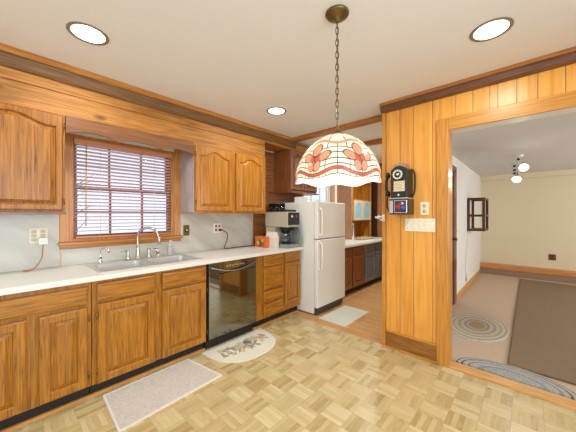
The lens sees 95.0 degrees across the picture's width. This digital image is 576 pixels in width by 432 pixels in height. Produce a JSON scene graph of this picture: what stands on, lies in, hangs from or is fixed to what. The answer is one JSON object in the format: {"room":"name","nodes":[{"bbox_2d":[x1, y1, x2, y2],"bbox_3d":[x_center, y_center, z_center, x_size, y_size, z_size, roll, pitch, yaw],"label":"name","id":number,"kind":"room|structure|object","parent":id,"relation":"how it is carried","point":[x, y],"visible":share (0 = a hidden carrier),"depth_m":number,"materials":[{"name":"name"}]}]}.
{"room":"kitchen","nodes":[
{"label":"kitchen","id":0,"kind":"room"},
{"bbox_2d":[4,133,336,272],"bbox_3d":[-1.007,0.102,3.297,0.120,2.455,7.900,0,0,42],"label":"wall","id":1,"kind":"structure","parent":0,"point":[81,134],"depth_m":2.62,"materials":[{"name":"white paint"}]},
{"bbox_2d":[0,101,65,213],"bbox_3d":[-2.103,-0.379,1.748,0.357,0.748,0.937,0,0,42],"label":"upper cabinet","id":2,"kind":"object","parent":1,"relation":"attached to","point":[32,141],"visible":1,"depth_m":1.84,"materials":[{"name":"brown wood"}]},
{"bbox_2d":[58,133,182,249],"bbox_3d":[-1.584,-0.220,2.611,0.155,1.020,1.060,0,0,42],"label":"window","id":3,"kind":"structure","parent":1,"relation":"in","point":[67,225],"depth_m":2.48,"materials":[{"name":"brown wood"}]},
{"bbox_2d":[73,138,171,237],"bbox_3d":[-1.577,-0.233,2.601,0.084,0.871,0.840,0,0,42],"label":"window blind","id":4,"kind":"object","parent":3,"relation":"attached to","point":[76,141],"visible":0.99,"depth_m":2.53,"materials":[{"name":"white vinyl"},{"name":"aluminum"}]},
{"bbox_2d":[0,213,251,272],"bbox_3d":[-1.584,0.205,2.570,0.012,0.450,3.150,0,0,42],"label":"backsplash","id":5,"kind":"structure","parent":1,"relation":"attached to","point":[16,253],"depth_m":2.36,"materials":[{"name":"stone"}]},
{"bbox_2d":[23,237,47,271],"bbox_3d":[-1.977,0.305,2.070,0.051,0.250,0.153,0,0,26],"label":"charger","id":6,"kind":"object","parent":5,"relation":"attached to","point":[43,240],"visible":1,"depth_m":2.09,"materials":[{"name":"white plastic"}]},
{"bbox_2d":[29,228,47,243],"bbox_3d":[-1.993,0.165,2.109,0.008,0.120,0.107,0,0,42],"label":"wall outlet","id":7,"kind":"object","parent":5,"relation":"attached to","point":[34,233],"visible":0.84,"depth_m":2.10,"materials":[{"name":"beige plastic"}]},
{"bbox_2d":[183,225,188,235],"bbox_3d":[-1.156,0.175,3.013,0.020,0.120,0.070,0,0,42],"label":"light switch","id":8,"kind":"object","parent":5,"relation":"attached to","point":[185,227],"visible":1,"depth_m":3.01,"materials":[{"name":"gold metal"}]},
{"bbox_2d":[213,223,220,232],"bbox_3d":[-0.885,0.165,3.317,0.009,0.120,0.115,0,0,42],"label":"wall outlet","id":9,"kind":"object","parent":5,"relation":"attached to","point":[216,226],"visible":0.98,"depth_m":3.30,"materials":[{"name":"white plastic"}]},
{"bbox_2d":[0,43,296,147],"bbox_3d":[-1.742,-1.062,2.139,0.362,0.125,5.200,0,0,42],"label":"trim","id":10,"kind":"structure","parent":1,"relation":"attached to","point":[11,57],"depth_m":2.25,"materials":[{"name":"brown wood"}]},
{"bbox_2d":[0,65,308,157],"bbox_3d":[-1.588,-0.912,2.351,0.302,0.315,5.720,0,0,42],"label":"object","id":11,"kind":"structure","parent":1,"relation":"attached to","point":[20,88],"depth_m":2.25,"materials":[{"name":"brown wood"}]},
{"bbox_2d":[60,214,252,265],"bbox_3d":[-1.205,0.205,2.979,0.018,0.450,2.085,0,0,42],"label":"trim","id":12,"kind":"structure","parent":1,"relation":"attached to","point":[252,214],"depth_m":2.21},
{"bbox_2d":[180,143,265,213],"bbox_3d":[-0.748,-0.387,3.226,0.356,0.733,1.020,0,0,42],"label":"upper cabinet","id":13,"kind":"object","parent":1,"relation":"attached to","point":[212,179],"visible":0.99,"depth_m":2.96,"materials":[{"name":"brown wood"}]},
{"bbox_2d":[65,115,193,154],"bbox_3d":[-1.334,-0.688,2.375,0.020,0.131,1.030,0,0,42],"label":"valance board","id":14,"kind":"object","parent":13,"relation":"attached to","point":[72,124],"visible":1,"depth_m":2.27,"materials":[{"name":"brown wood"}]},
{"bbox_2d":[253,151,301,244],"bbox_3d":[-0.130,-0.266,4.157,0.012,1.372,1.105,0,0,42],"label":"planks","id":15,"kind":"object","parent":1,"relation":"attached to","point":[259,229],"visible":0.2,"depth_m":3.97,"materials":[{"name":"brown wood"}]},
{"bbox_2d":[274,149,318,195],"bbox_3d":[0.139,-0.645,4.186,0.370,0.641,0.680,0,0,42],"label":"upper cabinet","id":16,"kind":"object","parent":1,"relation":"attached to","point":[286,162],"visible":0.56,"depth_m":3.95,"materials":[{"name":"brown wood"}]},
{"bbox_2d":[302,185,334,202],"bbox_3d":[0.554,-0.400,4.972,0.120,0.860,1.020,0,0,42],"label":"window","id":17,"kind":"structure","parent":1,"relation":"in","point":[329,190],"depth_m":5.21,"materials":[{"name":"white wood"}]},
{"bbox_2d":[0,0,575,162],"bbox_3d":[0.659,-1.150,1.770,4.600,0.050,8.100,0,0,42],"label":"ceiling","id":18,"kind":"structure","parent":0,"point":[240,60],"depth_m":1.74,"materials":[{"name":"paint"}]},
{"bbox_2d":[66,21,108,45],"bbox_3d":[-1.240,-1.123,1.641,0.216,0.004,0.216,0,0,42],"label":"recessed light","id":19,"kind":"object","parent":18,"relation":"in","point":[85,32],"visible":1,"depth_m":1.63,"materials":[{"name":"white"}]},
{"bbox_2d":[266,107,285,114],"bbox_3d":[-0.125,-1.123,2.855,0.216,0.004,0.216,0,0,42],"label":"recessed light","id":20,"kind":"object","parent":18,"relation":"in","point":[273,110],"visible":1,"depth_m":2.84,"materials":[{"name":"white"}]},
{"bbox_2d":[295,4,381,186],"bbox_3d":[0.274,-0.651,1.471,0.470,0.946,0.474,0,0,42],"label":"pendant lamp","id":21,"kind":"object","parent":18,"relation":"hanging from","point":[337,158],"visible":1,"depth_m":1.32,"materials":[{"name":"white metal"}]},
{"bbox_2d":[469,17,513,41],"bbox_3d":[1.234,-1.123,1.606,0.216,0.004,0.216,0,0,42],"label":"recessed light","id":22,"kind":"object","parent":18,"relation":"in","point":[494,28],"visible":1,"depth_m":1.60,"materials":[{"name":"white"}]},
{"bbox_2d":[10,273,575,431],"bbox_3d":[1.961,1.355,1.933,6.100,0.050,9.900,0,0,42],"label":"floor","id":23,"kind":"structure","parent":0,"point":[315,377],"depth_m":1.99,"materials":[{"name":"beige wood"}]},
{"bbox_2d":[0,282,90,429],"bbox_3d":[-2.021,0.901,1.645,0.616,0.858,1.191,0,0,42],"label":"base cabinet","id":24,"kind":"object","parent":23,"relation":"on","point":[45,334],"visible":0.98,"depth_m":1.70,"materials":[{"name":"brown wood"}]},
{"bbox_2d":[0,246,302,295],"bbox_3d":[-1.222,0.451,2.503,0.637,0.038,3.540,0,0,42],"label":"countertop","id":25,"kind":"structure","parent":24,"relation":"on","point":[14,282],"depth_m":2.02,"materials":[{"name":"laminate"}]},
{"bbox_2d":[98,248,109,263],"bbox_3d":[-1.628,0.357,2.329,0.099,0.137,0.037,0,0,9],"label":"water tap","id":26,"kind":"object","parent":25,"relation":"on","point":[100,257],"visible":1,"depth_m":2.33,"materials":[{"name":"silver metal"}]},
{"bbox_2d":[120,227,160,260],"bbox_3d":[-1.404,0.270,2.518,0.174,0.312,0.317,0,0,42],"label":"kitchen faucet","id":27,"kind":"object","parent":25,"relation":"on","point":[137,256],"visible":1,"depth_m":2.55,"materials":[{"name":"silver metal"}]},
{"bbox_2d":[85,254,204,272],"bbox_3d":[-1.281,0.510,2.435,0.490,0.170,0.860,0,0,42],"label":"sink","id":28,"kind":"object","parent":25,"relation":"in","point":[111,266],"visible":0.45,"depth_m":2.43,"materials":[{"name":"metal"}]},
{"bbox_2d":[167,240,172,254],"bbox_3d":[-1.254,0.348,2.811,0.055,0.156,0.056,0,0,-21],"label":"soap dispenser","id":29,"kind":"object","parent":28,"relation":"on","point":[170,248],"visible":0.99,"depth_m":2.80,"materials":[{"name":"white plastic"}]},
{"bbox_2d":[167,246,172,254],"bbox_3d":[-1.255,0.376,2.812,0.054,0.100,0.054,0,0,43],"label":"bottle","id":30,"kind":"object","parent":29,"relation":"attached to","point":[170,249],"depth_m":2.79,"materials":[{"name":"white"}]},
{"bbox_2d":[219,229,254,248],"bbox_3d":[-0.610,0.304,3.549,0.058,0.259,0.696,0,0,45],"label":"cord","id":31,"kind":"object","parent":25,"relation":"on","point":[219,229],"visible":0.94,"depth_m":3.36,"materials":[{"name":"black plastic"}]},
{"bbox_2d":[255,236,268,247],"bbox_3d":[-0.352,0.358,3.553,0.220,0.146,0.057,0,0,42],"label":"snack box","id":32,"kind":"object","parent":25,"relation":"on","point":[260,241],"visible":1,"depth_m":3.50,"materials":[{"name":"orange cardboard"}]},
{"bbox_2d":[257,239,263,245],"bbox_3d":[-0.372,0.371,3.533,0.140,0.098,0.001,0,0,43],"label":"picture","id":33,"kind":"object","parent":32,"relation":"attached to","point":[260,242],"depth_m":3.53,"materials":[{"name":"multicoloured paper"}]},
{"bbox_2d":[266,232,278,247],"bbox_3d":[-0.213,0.328,3.527,0.204,0.206,0.062,0,0,42],"label":"paper bag","id":34,"kind":"object","parent":25,"relation":"on","point":[273,236],"visible":0.82,"depth_m":3.48,"materials":[{"name":"beige paper"}]},
{"bbox_2d":[265,210,301,247],"bbox_3d":[-0.067,0.180,3.606,0.470,0.501,0.237,0,0,42],"label":"coffee maker","id":35,"kind":"object","parent":25,"relation":"on","point":[282,222],"visible":0.85,"depth_m":3.53,"materials":[{"name":"beige plastic"},{"name":"black plastic"}]},
{"bbox_2d":[269,204,273,209],"bbox_3d":[-0.223,-0.113,3.681,0.094,0.085,0.075,0,0,23],"label":"glass mug","id":36,"kind":"object","parent":35,"relation":"on","point":[271,206],"visible":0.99,"depth_m":3.65,"materials":[{"name":"black"}]},
{"bbox_2d":[274,204,278,209],"bbox_3d":[-0.146,-0.113,3.610,0.094,0.085,0.075,0,0,23],"label":"glass mug","id":37,"kind":"object","parent":35,"relation":"on","point":[276,206],"visible":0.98,"depth_m":3.58,"materials":[{"name":"black"}]},
{"bbox_2d":[267,210,295,211],"bbox_3d":[-0.089,-0.057,3.622,0.355,0.027,0.200,0,0,43],"label":"tray","id":38,"kind":"object","parent":35,"relation":"on","point":[267,210],"depth_m":3.52,"materials":[{"name":"black plastic"}]},
{"bbox_2d":[279,203,284,209],"bbox_3d":[-0.068,-0.113,3.539,0.094,0.085,0.075,0,0,23],"label":"glass mug","id":39,"kind":"object","parent":35,"relation":"on","point":[282,205],"visible":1,"depth_m":3.51,"materials":[{"name":"black"}]},
{"bbox_2d":[281,234,290,242],"bbox_3d":[-0.017,0.314,3.561,0.164,0.116,0.139,0,0,24],"label":"coffee carafe","id":40,"kind":"object","parent":35,"relation":"on","point":[285,238],"visible":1,"depth_m":3.51,"materials":[{"name":"clear glass"}]},
{"bbox_2d":[0,348,204,431],"bbox_3d":[-1.536,1.319,1.822,0.019,0.022,2.112,0,0,42],"label":"trim","id":41,"kind":"structure","parent":23,"relation":"on","point":[47,413],"depth_m":1.93,"materials":[{"name":"brown wood"}]},
{"bbox_2d":[89,264,207,393],"bbox_3d":[-1.307,0.901,2.423,0.616,0.858,0.913,0,0,42],"label":"base cabinet","id":42,"kind":"object","parent":23,"relation":"on","point":[140,323],"visible":0.84,"depth_m":2.14,"materials":[{"name":"brown wood"}]},
{"bbox_2d":[102,358,221,431],"bbox_3d":[-0.955,1.326,2.048,0.479,0.008,0.754,0,0,42],"label":"kitchen mat","id":43,"kind":"object","parent":23,"relation":"on","point":[127,405],"visible":1,"depth_m":1.98,"materials":[{"name":"white fabric"}]},
{"bbox_2d":[203,257,255,349],"bbox_3d":[-0.770,0.901,2.966,0.636,0.857,0.609,0,0,42],"label":"dishwasher","id":44,"kind":"object","parent":23,"relation":"on","point":[231,285],"visible":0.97,"depth_m":2.74,"materials":[{"name":"black glass"}]},
{"bbox_2d":[201,328,275,362],"bbox_3d":[-0.415,1.325,2.666,0.455,0.011,0.750,0,0,42],"label":"mat","id":45,"kind":"object","parent":23,"relation":"on","point":[248,346],"visible":1,"depth_m":2.61,"materials":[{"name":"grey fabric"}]},
{"bbox_2d":[252,309,298,329],"bbox_3d":[-0.135,1.319,3.352,0.019,0.022,0.810,0,0,42],"label":"trim","id":46,"kind":"structure","parent":23,"relation":"on","point":[297,310],"depth_m":3.30,"materials":[{"name":"brown wood"}]},
{"bbox_2d":[252,250,299,327],"bbox_3d":[-0.313,0.901,3.513,0.611,0.858,0.809,0,0,42],"label":"base cabinet","id":47,"kind":"object","parent":23,"relation":"on","point":[277,275],"visible":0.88,"depth_m":3.26,"materials":[{"name":"brown wood"}]},
{"bbox_2d":[277,201,344,314],"bbox_3d":[0.368,0.573,3.935,0.806,1.515,0.700,0,0,42],"label":"refrigerator","id":48,"kind":"object","parent":23,"relation":"on","point":[322,224],"visible":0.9,"depth_m":3.60,"materials":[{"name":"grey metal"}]},
{"bbox_2d":[295,197,306,202],"bbox_3d":[0.184,-0.215,3.738,0.160,0.079,0.100,0,0,42],"label":"carton","id":49,"kind":"object","parent":48,"relation":"on","point":[297,199],"visible":0.72,"depth_m":3.69,"materials":[{"name":"white cardboard"}]},
{"bbox_2d":[319,306,368,326],"bbox_3d":[0.755,1.326,3.499,0.375,0.008,0.640,0,0,42],"label":"doormat","id":50,"kind":"object","parent":23,"relation":"on","point":[344,316],"visible":1,"depth_m":3.48,"materials":[{"name":"white fabric"}]},
{"bbox_2d":[345,247,351,294],"bbox_3d":[0.698,0.927,4.528,0.729,0.805,0.336,0,0,42],"label":"base cabinet","id":51,"kind":"object","parent":23,"relation":"on","point":[348,251],"visible":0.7,"depth_m":4.31,"materials":[{"name":"brown wood"}]},
{"bbox_2d":[345,236,381,247],"bbox_3d":[1.244,0.504,5.099,0.765,0.039,2.000,0,0,42],"label":"countertop","id":52,"kind":"structure","parent":51,"relation":"on","point":[348,243],"depth_m":4.83,"materials":[{"name":"laminate"}]},
{"bbox_2d":[352,223,353,237],"bbox_3d":[1.280,0.325,5.405,0.025,0.319,0.260,0,0,42],"label":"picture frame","id":53,"kind":"object","parent":52,"relation":"on","point":[352,223],"visible":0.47,"depth_m":5.46,"materials":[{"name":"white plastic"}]},
{"bbox_2d":[337,182,370,239],"bbox_3d":[1.429,-0.243,5.608,0.350,1.454,0.880,0,0,42],"label":"china hutch","id":54,"kind":"object","parent":52,"relation":"on","point":[357,200],"visible":0.62,"depth_m":5.44,"materials":[{"name":"brown wood"}]},
{"bbox_2d":[354,235,373,239],"bbox_3d":[1.538,0.450,5.305,0.230,0.069,0.512,0,0,42],"label":"serving tray","id":55,"kind":"object","parent":52,"relation":"on","point":[357,237],"visible":1,"depth_m":5.19,"materials":[{"name":"beige wood"}]},
{"bbox_2d":[348,245,363,293],"bbox_3d":[0.962,0.927,4.816,0.729,0.805,0.436,0,0,42],"label":"base cabinet","id":56,"kind":"object","parent":23,"relation":"on","point":[357,251],"visible":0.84,"depth_m":4.55,"materials":[{"name":"brown wood"}]},
{"bbox_2d":[361,243,374,287],"bbox_3d":[1.266,0.927,5.147,0.729,0.805,0.456,0,0,42],"label":"base cabinet","id":57,"kind":"object","parent":23,"relation":"on","point":[369,249],"visible":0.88,"depth_m":4.87,"materials":[{"name":"black wood"}]},
{"bbox_2d":[372,242,381,282],"bbox_3d":[1.563,0.927,5.472,0.729,0.805,0.416,0,0,42],"label":"base cabinet","id":58,"kind":"object","parent":23,"relation":"on","point":[378,246],"visible":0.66,"depth_m":5.17,"materials":[{"name":"black wood"}]},
{"bbox_2d":[452,313,508,341],"bbox_3d":[2.261,1.324,3.163,0.600,0.012,0.960,0,0,42],"label":"oval rug","id":59,"kind":"object","parent":23,"relation":"on","point":[477,327],"visible":0.89,"depth_m":3.09,"materials":[{"name":"fabric"}]},
{"bbox_2d":[449,361,575,410],"bbox_3d":[2.016,1.321,1.817,1.562,0.018,0.127,0,0,42],"label":"trim","id":60,"kind":"structure","parent":23,"relation":"on","point":[550,397],"depth_m":2.03,"materials":[{"name":"brown wood"}]},
{"bbox_2d":[454,357,575,400],"bbox_3d":[1.881,1.323,2.216,0.800,0.014,0.240,0,0,42],"label":"oval rug","id":61,"kind":"object","parent":23,"relation":"on","point":[507,371],"visible":0.99,"depth_m":2.18,"materials":[{"name":"fabric"}]},
{"bbox_2d":[507,279,575,385],"bbox_3d":[4.279,1.323,3.057,2.480,0.014,4.230,0,0,42],"label":"area rug","id":62,"kind":"object","parent":23,"relation":"on","point":[543,336],"visible":0.88,"depth_m":2.99,"materials":[{"name":"brown carpet"}]},
{"bbox_2d":[371,163,381,236],"bbox_3d":[2.335,0.102,5.524,1.800,2.455,0.100,0,0,42],"label":"wall","id":63,"kind":"structure","parent":0,"point":[376,188],"depth_m":5.81,"materials":[{"name":"brown wood"}]},
{"bbox_2d":[452,155,480,292],"bbox_3d":[2.821,0.102,4.455,0.160,2.455,4.820,0,0,42],"label":"wall","id":64,"kind":"structure","parent":0,"point":[468,181],"depth_m":4.80,"materials":[{"name":"white paint"}]},
{"bbox_2d":[293,114,381,141],"bbox_3d":[0.664,-1.100,3.358,1.538,0.050,0.090,0,0,42],"label":"trim","id":65,"kind":"structure","parent":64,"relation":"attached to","point":[378,118],"depth_m":3.29,"materials":[{"name":"brown wood"}]},
{"bbox_2d":[363,138,381,145],"bbox_3d":[1.129,-1.095,4.133,1.900,0.060,0.100,0,0,42],"label":"trim","id":66,"kind":"structure","parent":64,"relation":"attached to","point":[375,141],"depth_m":3.94,"materials":[{"name":"brown wood"}]},
{"bbox_2d":[452,165,456,304],"bbox_3d":[2.244,0.300,3.688,0.025,2.060,0.970,0,0,42],"label":"trim","id":67,"kind":"structure","parent":64,"relation":"attached to","point":[454,169],"depth_m":3.97,"materials":[{"name":"brown wood"}]},
{"bbox_2d":[452,171,457,304],"bbox_3d":[2.240,0.343,3.644,0.080,1.965,0.700,0,0,42],"label":"door","id":68,"kind":"structure","parent":64,"relation":"in","point":[453,238],"depth_m":3.86,"materials":[{"name":"brown wood"}]},
{"bbox_2d":[457,269,480,299],"bbox_3d":[3.501,1.285,5.066,0.018,0.090,2.760,0,0,42],"label":"baseboard","id":69,"kind":"structure","parent":64,"relation":"attached to","point":[475,276],"depth_m":4.78,"materials":[{"name":"brown wood"}]},
{"bbox_2d":[467,197,487,230],"bbox_3d":[3.559,-0.010,4.945,0.264,0.600,0.540,0,0,42],"label":"wall shelf","id":70,"kind":"object","parent":64,"relation":"attached to","point":[483,215],"visible":1,"depth_m":4.81,"materials":[{"name":"brown wood"}]},
{"bbox_2d":[465,237,467,277],"bbox_3d":[3.246,0.713,4.784,0.020,0.839,0.252,0,0,42],"label":"lamp cord","id":71,"kind":"object","parent":70,"relation":"hanging from","point":[467,237],"visible":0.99,"depth_m":4.73,"materials":[{"name":"white plastic"}]},
{"bbox_2d":[432,66,565,361],"bbox_3d":[2.605,0.102,1.304,4.300,2.455,0.118,0,0,42],"label":"wall","id":72,"kind":"structure","parent":0,"point":[565,66],"depth_m":2.40,"materials":[{"name":"brown wood"}]},
{"bbox_2d":[375,215,384,220],"bbox_3d":[0.944,0.030,2.676,0.071,0.070,0.129,0,0,-20],"label":"wall hook","id":73,"kind":"object","parent":72,"relation":"attached to","point":[378,216],"visible":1,"depth_m":2.67,"materials":[{"name":"white metal"}]},
{"bbox_2d":[382,113,385,344],"bbox_3d":[1.025,0.130,2.742,0.037,2.400,0.152,0,0,42],"label":"trim","id":74,"kind":"structure","parent":72,"relation":"attached to","point":[383,114],"depth_m":2.69,"materials":[{"name":"brown wood"}]},
{"bbox_2d":[382,329,436,364],"bbox_3d":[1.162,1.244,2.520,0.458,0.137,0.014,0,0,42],"label":"baseboard","id":75,"kind":"structure","parent":72,"relation":"attached to","point":[428,351],"depth_m":2.50,"materials":[{"name":"brown wood"}]},
{"bbox_2d":[436,118,448,367],"bbox_3d":[1.364,0.241,2.330,0.093,2.177,0.020,0,0,42],"label":"trim","id":76,"kind":"structure","parent":72,"relation":"attached to","point":[442,132],"depth_m":2.32,"materials":[{"name":"brown wood"}]},
{"bbox_2d":[449,131,451,363],"bbox_3d":[2.026,0.296,1.827,1.568,2.067,0.132,0,0,42],"label":"trim","id":77,"kind":"structure","parent":72,"relation":"attached to","point":[450,133],"depth_m":2.35,"materials":[{"name":"brown wood"}]},
{"bbox_2d":[379,46,575,113],"bbox_3d":[1.906,-1.080,1.807,2.610,0.090,0.060,0,0,42],"label":"trim","id":78,"kind":"structure","parent":72,"relation":"attached to","point":[561,58],"depth_m":2.09,"materials":[{"name":"brown wood"}]},
{"bbox_2d":[386,63,575,343],"bbox_3d":[1.946,0.040,1.819,2.563,2.260,0.011,0,0,42],"label":"wall paneling","id":79,"kind":"structure","parent":72,"relation":"attached to","point":[409,129],"depth_m":2.46,"materials":[{"name":"brown wood"}]},
{"bbox_2d":[385,163,415,213],"bbox_3d":[1.052,-0.241,2.501,0.274,0.473,0.190,0,0,42],"label":"payphone","id":80,"kind":"object","parent":79,"relation":"attached to","point":[401,201],"visible":1,"depth_m":2.43,"materials":[{"name":"black plastic"}]},
{"bbox_2d":[394,200,406,212],"bbox_3d":[1.026,-0.077,2.413,0.115,0.120,0.005,0,0,42],"label":"picture","id":81,"kind":"object","parent":80,"relation":"attached to","point":[400,206],"depth_m":2.41,"materials":[{"name":"multicoloured paper"}]},
{"bbox_2d":[405,218,434,231],"bbox_3d":[1.227,0.093,2.459,0.251,0.121,0.016,0,0,42],"label":"switch plate","id":82,"kind":"object","parent":79,"relation":"attached to","point":[411,224],"visible":1,"depth_m":2.45,"materials":[{"name":"beige plastic"}]},
{"bbox_2d":[420,202,428,214],"bbox_3d":[1.260,-0.060,2.435,0.072,0.120,0.008,0,0,42],"label":"wall outlet","id":83,"kind":"object","parent":79,"relation":"attached to","point":[424,206],"visible":1,"depth_m":2.43,"materials":[{"name":"beige plastic"}]},
{"bbox_2d":[448,90,575,129],"bbox_3d":[2.015,-0.792,1.734,1.672,0.110,0.020,0,0,42],"label":"trim","id":84,"kind":"structure","parent":72,"relation":"attached to","point":[564,100],"depth_m":1.99,"materials":[{"name":"brown wood"}]},
{"bbox_2d":[449,107,575,133],"bbox_3d":[2.026,-0.746,1.827,1.558,0.017,0.132,0,0,42],"label":"trim","id":85,"kind":"structure","parent":72,"relation":"attached to","point":[572,109],"depth_m":2.06,"materials":[{"name":"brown wood"}]},
{"bbox_2d":[452,112,575,175],"bbox_3d":[4.433,-0.915,3.114,4.250,0.050,5.019,0,0,42],"label":"ceiling","id":86,"kind":"structure","parent":0,"point":[547,143],"depth_m":3.43,"materials":[{"name":"white paint"}]},
{"bbox_2d":[504,154,529,182],"bbox_3d":[3.398,-0.680,3.904,0.161,0.420,0.291,0,0,-13],"label":"track light","id":87,"kind":"object","parent":86,"relation":"attached to","point":[523,167],"visible":1,"depth_m":3.88,"materials":[{"name":"white glass"}]},
{"bbox_2d":[481,175,575,270],"bbox_3d":[6.031,0.220,4.850,4.040,2.220,0.100,0,0,42],"label":"wall","id":88,"kind":"structure","parent":0,"point":[531,219],"depth_m":5.59,"materials":[{"name":"beige paint"}]},
{"bbox_2d":[480,267,575,283],"bbox_3d":[5.916,1.262,4.799,3.940,0.135,0.130,0,0,42],"label":"trim","id":89,"kind":"structure","parent":88,"relation":"attached to","point":[546,277],"depth_m":5.50,"materials":[{"name":"wood"}]},
{"bbox_2d":[480,262,575,276],"bbox_3d":[5.911,1.145,4.793,3.940,0.100,0.145,0,0,42],"label":"trim","id":90,"kind":"structure","parent":88,"relation":"attached to","point":[568,273],"depth_m":5.51,"materials":[{"name":"brown wood"}]},
{"bbox_2d":[480,169,575,180],"bbox_3d":[5.926,-0.838,4.810,3.940,0.105,0.100,0,0,42],"label":"trim","id":91,"kind":"structure","parent":88,"relation":"attached to","point":[568,171],"depth_m":5.50,"materials":[{"name":"beige paint"}]},
{"bbox_2d":[548,254,555,259],"bbox_3d":[5.378,0.860,5.373,0.110,0.120,0.010,0,0,42],"label":"wall outlet","id":92,"kind":"object","parent":88,"relation":"attached to","point":[550,256],"visible":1,"depth_m":5.38,"materials":[{"name":"gold metal"}]},
{"label":"outside","id":93,"kind":"structure","parent":0,"visible":0},
{"bbox_3d":[-5.126,2.180,9.444,13.500,0.100,25.000,0,0,43],"label":"ground","id":94,"kind":"structure","parent":93,"visible":0},
{"bbox_2d":[77,175,92,230],"bbox_3d":[-6.537,-0.273,7.702,1.891,4.822,1.770,0,0,42],"label":"bare tree","id":95,"kind":"object","parent":94,"relation":"on","point":[92,175],"visible":0.12,"depth_m":8.02,"materials":[{"name":"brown plant"}]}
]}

